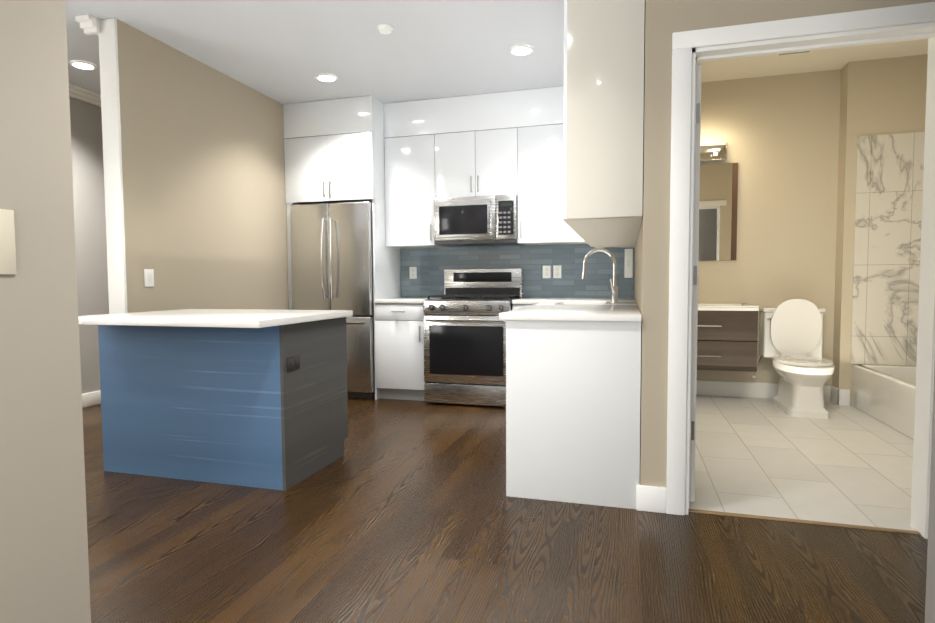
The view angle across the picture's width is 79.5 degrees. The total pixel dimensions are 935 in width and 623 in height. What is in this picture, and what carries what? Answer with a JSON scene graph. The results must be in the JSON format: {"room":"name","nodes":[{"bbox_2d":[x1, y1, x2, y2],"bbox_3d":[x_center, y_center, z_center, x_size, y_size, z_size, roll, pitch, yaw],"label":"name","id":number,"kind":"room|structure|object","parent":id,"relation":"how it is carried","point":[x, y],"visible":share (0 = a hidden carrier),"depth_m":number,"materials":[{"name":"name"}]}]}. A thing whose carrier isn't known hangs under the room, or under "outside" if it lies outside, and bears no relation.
{"room":"kitchen","nodes":[
{"label":"kitchen","id":0,"kind":"room"},
{"bbox_2d":[0,0,91,622],"bbox_3d":[-1.876,-0.504,1.669,1.385,3.000,0.350,1,3,16],"label":"wall","id":1,"kind":"structure","parent":0,"point":[46,354],"depth_m":1.57,"materials":[{"name":"grey paint"}]},
{"bbox_2d":[0,209,16,274],"bbox_3d":[-1.217,-0.181,1.456,0.006,0.170,0.086,1,3,16],"label":"switch plate","id":2,"kind":"object","parent":1,"relation":"attached to","point":[7,250],"visible":1,"depth_m":1.48,"materials":[{"name":"beige plastic"}]},
{"bbox_2d":[80,100,107,391],"bbox_3d":[-3.961,-0.558,2.907,0.120,3.000,8.500,1,3,16],"label":"wall","id":3,"kind":"structure","parent":0,"point":[90,113],"depth_m":4.99,"materials":[{"name":"grey paint"}]},
{"bbox_2d":[69,83,100,106],"bbox_3d":[-3.950,-1.737,2.528,0.085,0.085,7.700,1,3,16],"label":"crown molding","id":4,"kind":"structure","parent":3,"relation":"attached to","point":[76,92],"depth_m":4.83,"materials":[{"name":"white paint"}]},
{"bbox_2d":[82,390,100,407],"bbox_3d":[-3.969,0.896,2.675,0.016,0.120,7.700,1,3,16],"label":"baseboard","id":5,"kind":"structure","parent":3,"relation":"attached to","point":[92,398],"depth_m":4.96,"materials":[{"name":"white paint"}]},
{"bbox_2d":[100,19,288,313],"bbox_3d":[-1.936,-0.666,4.774,0.130,3.000,2.400,1,3,16],"label":"wall","id":6,"kind":"structure","parent":0,"point":[204,188],"depth_m":4.22,"materials":[{"name":"beige paint"}]},
{"bbox_2d":[75,14,100,34],"bbox_3d":[-2.057,-1.860,4.690,0.090,0.085,2.503,1,3,16],"label":"crown molding","id":7,"kind":"structure","parent":6,"relation":"attached to","point":[89,24],"depth_m":3.52,"materials":[{"name":"white paint"}]},
{"bbox_2d":[144,269,153,286],"bbox_3d":[-2.146,-0.227,3.792,0.008,0.117,0.075,1,3,16],"label":"light switch","id":8,"kind":"object","parent":6,"relation":"attached to","point":[148,277],"visible":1,"depth_m":3.79,"materials":[{"name":"white plastic"}]},
{"bbox_2d":[283,95,386,207],"bbox_3d":[-1.199,-1.490,5.445,0.898,0.906,0.617,1,3,16],"label":"upper cabinet","id":9,"kind":"object","parent":6,"relation":"attached to","point":[333,149],"depth_m":5.15,"materials":[{"name":"white wood"}]},
{"bbox_2d":[409,267,416,278],"bbox_3d":[-0.545,-0.388,5.627,0.075,0.118,0.007,1,3,16],"label":"outlet","id":10,"kind":"object","parent":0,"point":[413,272],"visible":1,"depth_m":5.62,"materials":[{"name":"white plastic"}]},
{"bbox_2d":[383,99,450,251],"bbox_3d":[-0.489,-1.282,5.386,0.498,1.322,0.367,1,3,16],"label":"upper cabinet","id":11,"kind":"object","parent":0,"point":[408,127],"depth_m":5.21,"materials":[{"name":"white wood"}]},
{"bbox_2d":[65,0,927,104],"bbox_3d":[-0.359,-1.887,1.816,8.400,0.250,8.500,1,3,16],"label":"ceiling","id":12,"kind":"structure","parent":0,"point":[283,52],"depth_m":3.99,"materials":[{"name":"grey paint"}]},
{"bbox_2d":[70,60,95,69],"bbox_3d":[-2.922,-1.871,4.277,0.170,0.012,0.170,1,3,16],"label":"recessed light","id":13,"kind":"object","parent":12,"relation":"in","point":[82,65],"visible":0.98,"depth_m":4.26,"materials":[{"name":"white paint"}]},
{"bbox_2d":[316,73,336,81],"bbox_3d":[-1.146,-1.895,4.566,0.170,0.012,0.170,1,3,16],"label":"recessed light","id":14,"kind":"object","parent":12,"relation":"in","point":[323,77],"visible":0.92,"depth_m":4.54,"materials":[{"name":"white paint"}]},
{"bbox_2d":[377,24,392,33],"bbox_3d":[-0.537,-1.843,3.676,0.104,0.030,0.104,1,3,16],"label":"smoke detector","id":15,"kind":"object","parent":12,"relation":"attached to","point":[385,28],"visible":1,"depth_m":3.65,"materials":[{"name":"white plastic"}]},
{"bbox_2d":[510,45,533,55],"bbox_3d":[0.390,-1.876,4.043,0.170,0.012,0.170,1,3,16],"label":"recessed light","id":16,"kind":"object","parent":12,"relation":"in","point":[521,50],"visible":0.88,"depth_m":4.03,"materials":[{"name":"white paint"}]},
{"bbox_2d":[774,50,813,56],"bbox_3d":[2.564,-2.050,4.362,0.280,0.018,0.280,1,3,16],"label":"ceiling vent","id":17,"kind":"object","parent":12,"relation":"in","point":[793,53],"visible":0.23,"depth_m":4.46,"materials":[{"name":"white metal"}]},
{"bbox_2d":[82,397,927,622],"bbox_3d":[-0.344,0.999,1.967,8.400,0.050,8.500,1,3,16],"label":"floor","id":18,"kind":"structure","parent":0,"point":[404,511],"depth_m":2.24,"materials":[{"name":"brown wood"}]},
{"bbox_2d":[78,309,352,490],"bbox_3d":[-1.439,0.461,3.278,1.230,0.900,0.940,1,3,16],"label":"kitchen island","id":19,"kind":"object","parent":18,"relation":"on","point":[222,396],"visible":0.92,"depth_m":3.06,"materials":[{"name":"blue wood"}]},
{"bbox_2d":[287,355,299,371],"bbox_3d":[-0.915,0.272,2.961,0.007,0.075,0.115,1,3,16],"label":"outlet","id":20,"kind":"object","parent":19,"relation":"attached to","point":[293,362],"visible":1,"depth_m":2.96,"materials":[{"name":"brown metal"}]},
{"bbox_2d":[290,201,374,399],"bbox_3d":[-1.190,-0.104,5.442,0.804,1.800,0.708,1,3,16],"label":"refrigerator","id":21,"kind":"object","parent":18,"relation":"on","point":[332,255],"visible":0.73,"depth_m":5.13,"materials":[{"name":"grey metal"}]},
{"bbox_2d":[374,300,424,400],"bbox_3d":[-0.523,0.354,5.348,0.483,0.886,0.627,1,3,16],"label":"base cabinet","id":22,"kind":"object","parent":18,"relation":"on","point":[398,324],"depth_m":5.05,"materials":[{"name":"white wood"}]},
{"bbox_2d":[391,296,440,299],"bbox_3d":[-0.527,-0.105,5.319,0.483,0.033,0.637,1,3,16],"label":"countertop","id":23,"kind":"structure","parent":22,"relation":"on","point":[392,297],"depth_m":5.50,"materials":[{"name":"white stone"}]},
{"bbox_2d":[423,268,522,406],"bbox_3d":[0.065,0.207,5.101,0.770,1.200,0.712,1,3,16],"label":"gas range","id":24,"kind":"object","parent":18,"relation":"on","point":[464,344],"visible":0.94,"depth_m":4.85,"materials":[{"name":"grey metal"}]},
{"bbox_2d":[512,304,526,307],"bbox_3d":[0.645,0.365,5.018,0.376,0.886,0.627,1,3,16],"label":"base cabinet","id":25,"kind":"object","parent":18,"relation":"on","point":[514,305],"depth_m":4.73,"materials":[{"name":"white"}]},
{"bbox_2d":[512,296,558,303],"bbox_3d":[0.617,-0.094,4.996,0.326,0.033,0.637,1,3,16],"label":"countertop","id":26,"kind":"structure","parent":25,"relation":"on","point":[526,299],"depth_m":4.86,"materials":[{"name":"white stone"}]},
{"bbox_2d":[506,320,640,508],"bbox_3d":[0.554,0.476,2.905,0.639,0.886,0.407,1,3,16],"label":"base cabinet","id":27,"kind":"object","parent":18,"relation":"on","point":[573,387],"depth_m":2.71,"materials":[{"name":"white wood"}]},
{"bbox_2d":[499,296,641,323],"bbox_3d":[0.829,-0.039,3.917,0.669,0.033,2.602,1,3,16],"label":"countertop","id":28,"kind":"structure","parent":27,"relation":"on","point":[600,308],"depth_m":2.96,"materials":[{"name":"white stone"}]},
{"bbox_2d":[581,248,617,302],"bbox_3d":[0.929,-0.253,3.957,0.257,0.387,0.108,1,3,16],"label":"kitchen faucet","id":29,"kind":"object","parent":28,"relation":"on","point":[614,293],"visible":1,"depth_m":3.95,"materials":[{"name":"silver metal"}]},
{"bbox_2d":[634,245,635,301],"bbox_3d":[1.229,-0.634,3.849,0.123,3.000,2.460,1,3,16],"label":"wall","id":30,"kind":"structure","parent":0,"point":[635,245],"depth_m":4.74,"materials":[{"name":"grey paint"}]},
{"bbox_2d":[435,91,518,197],"bbox_3d":[0.118,-1.489,5.203,0.765,0.896,0.367,1,3,16],"label":"upper cabinet","id":31,"kind":"object","parent":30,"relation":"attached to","point":[477,136],"depth_m":5.02,"materials":[{"name":"white wood"}]},
{"bbox_2d":[434,195,520,246],"bbox_3d":[0.105,-0.825,5.181,0.757,0.417,0.458,1,3,16],"label":"microwave oven","id":32,"kind":"object","parent":31,"relation":"attached to","point":[476,221],"visible":1,"depth_m":5.02,"materials":[{"name":"grey metal"}]},
{"bbox_2d":[543,266,550,277],"bbox_3d":[0.740,-0.370,5.264,0.075,0.118,0.007,1,3,16],"label":"outlet","id":33,"kind":"object","parent":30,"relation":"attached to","point":[546,271],"visible":1,"depth_m":5.26,"materials":[{"name":"white plastic"}]},
{"bbox_2d":[518,87,586,247],"bbox_3d":[0.802,-1.270,5.021,0.655,1.322,0.367,1,3,16],"label":"upper cabinet","id":34,"kind":"object","parent":30,"relation":"attached to","point":[539,226],"depth_m":4.88,"materials":[{"name":"white wood"}]},
{"bbox_2d":[553,265,560,277],"bbox_3d":[0.836,-0.369,5.237,0.075,0.118,0.007,1,3,16],"label":"outlet","id":35,"kind":"object","parent":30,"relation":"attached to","point":[556,271],"visible":1,"depth_m":5.24,"materials":[{"name":"white plastic"}]},
{"bbox_2d":[559,0,644,231],"bbox_3d":[0.685,-1.133,2.809,0.364,1.362,0.458,1,3,16],"label":"upper cabinet","id":36,"kind":"object","parent":30,"relation":"attached to","point":[564,163],"depth_m":2.60,"materials":[{"name":"white wood"}]},
{"bbox_2d":[624,249,632,277],"bbox_3d":[1.449,-0.432,5.060,0.070,0.252,0.007,1,3,16],"label":"light switch","id":37,"kind":"object","parent":30,"relation":"attached to","point":[628,269],"visible":1,"depth_m":5.06,"materials":[{"name":"white plastic"}]},
{"bbox_2d":[697,303,758,371],"bbox_3d":[2.079,0.151,5.024,0.853,0.680,0.513,1,3,16],"label":"bathroom vanity","id":38,"kind":"object","parent":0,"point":[727,336],"visible":0.54,"depth_m":4.76,"materials":[{"name":"brown wood"}]},
{"bbox_2d":[696,380,834,402],"bbox_3d":[2.490,0.721,5.188,1.540,0.140,0.040,1,3,16],"label":"baseboard","id":39,"kind":"structure","parent":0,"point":[708,388],"depth_m":5.18,"materials":[{"name":"white paint"}]},
{"bbox_2d":[636,0,931,486],"bbox_3d":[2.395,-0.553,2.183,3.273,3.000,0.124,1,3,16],"label":"wall","id":40,"kind":"structure","parent":0,"point":[792,138],"depth_m":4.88,"materials":[{"name":"beige paint"}]},
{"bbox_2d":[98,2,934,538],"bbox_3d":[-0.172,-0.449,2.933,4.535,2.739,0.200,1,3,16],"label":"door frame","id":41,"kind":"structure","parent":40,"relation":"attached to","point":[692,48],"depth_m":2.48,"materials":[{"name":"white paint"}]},
{"bbox_2d":[690,64,701,501],"bbox_3d":[1.220,-0.136,3.053,0.138,2.063,0.870,1,3,16],"label":"door leaf","id":42,"kind":"structure","parent":40,"relation":"in","point":[695,278],"depth_m":2.65,"materials":[{"name":"white paint"}]},
{"bbox_2d":[700,142,726,162],"bbox_3d":[2.090,-1.443,5.152,0.510,0.150,0.097,1,3,16],"label":"sconce","id":43,"kind":"object","parent":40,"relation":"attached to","point":[714,153],"visible":0.46,"depth_m":5.13,"materials":[{"name":"silver metal"}]},
{"bbox_2d":[698,163,737,260],"bbox_3d":[2.136,-0.910,5.206,0.658,0.880,0.023,1,3,16],"label":"bathroom mirror","id":44,"kind":"object","parent":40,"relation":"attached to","point":[718,200],"visible":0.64,"depth_m":5.15,"materials":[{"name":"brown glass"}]},
{"bbox_2d":[851,132,924,365],"bbox_3d":[3.460,-0.464,3.896,0.847,1.908,1.527,1,3,16],"label":"tile surround","id":45,"kind":"object","parent":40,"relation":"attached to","point":[888,224],"visible":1,"depth_m":4.67,"materials":[{"name":"white tile"}]},
{"bbox_2d":[688,395,920,534],"bbox_3d":[2.892,0.885,3.780,3.158,0.055,3.245,1,3,16],"label":"floor","id":46,"kind":"structure","parent":0,"point":[841,466],"depth_m":3.25,"materials":[{"name":"white tile"}]},
{"bbox_2d":[751,299,834,418],"bbox_3d":[2.738,0.356,4.676,0.519,0.920,0.847,1,3,16],"label":"toilet","id":47,"kind":"object","parent":46,"relation":"on","point":[790,336],"visible":0.98,"depth_m":4.74,"materials":[{"name":"white ceramic"}]},
{"bbox_2d":[851,364,915,439],"bbox_3d":[3.471,0.670,3.954,0.837,0.360,1.527,1,3,16],"label":"bathtub","id":48,"kind":"object","parent":46,"relation":"on","point":[885,394],"visible":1,"depth_m":4.25,"materials":[{"name":"white ceramic"}]},
{"bbox_2d":[925,0,934,622],"bbox_3d":[1.895,-0.492,1.056,1.621,3.000,0.122,1,3,16],"label":"wall","id":49,"kind":"structure","parent":0,"point":[930,576],"depth_m":1.37,"materials":[{"name":"grey paint"}]}
]}

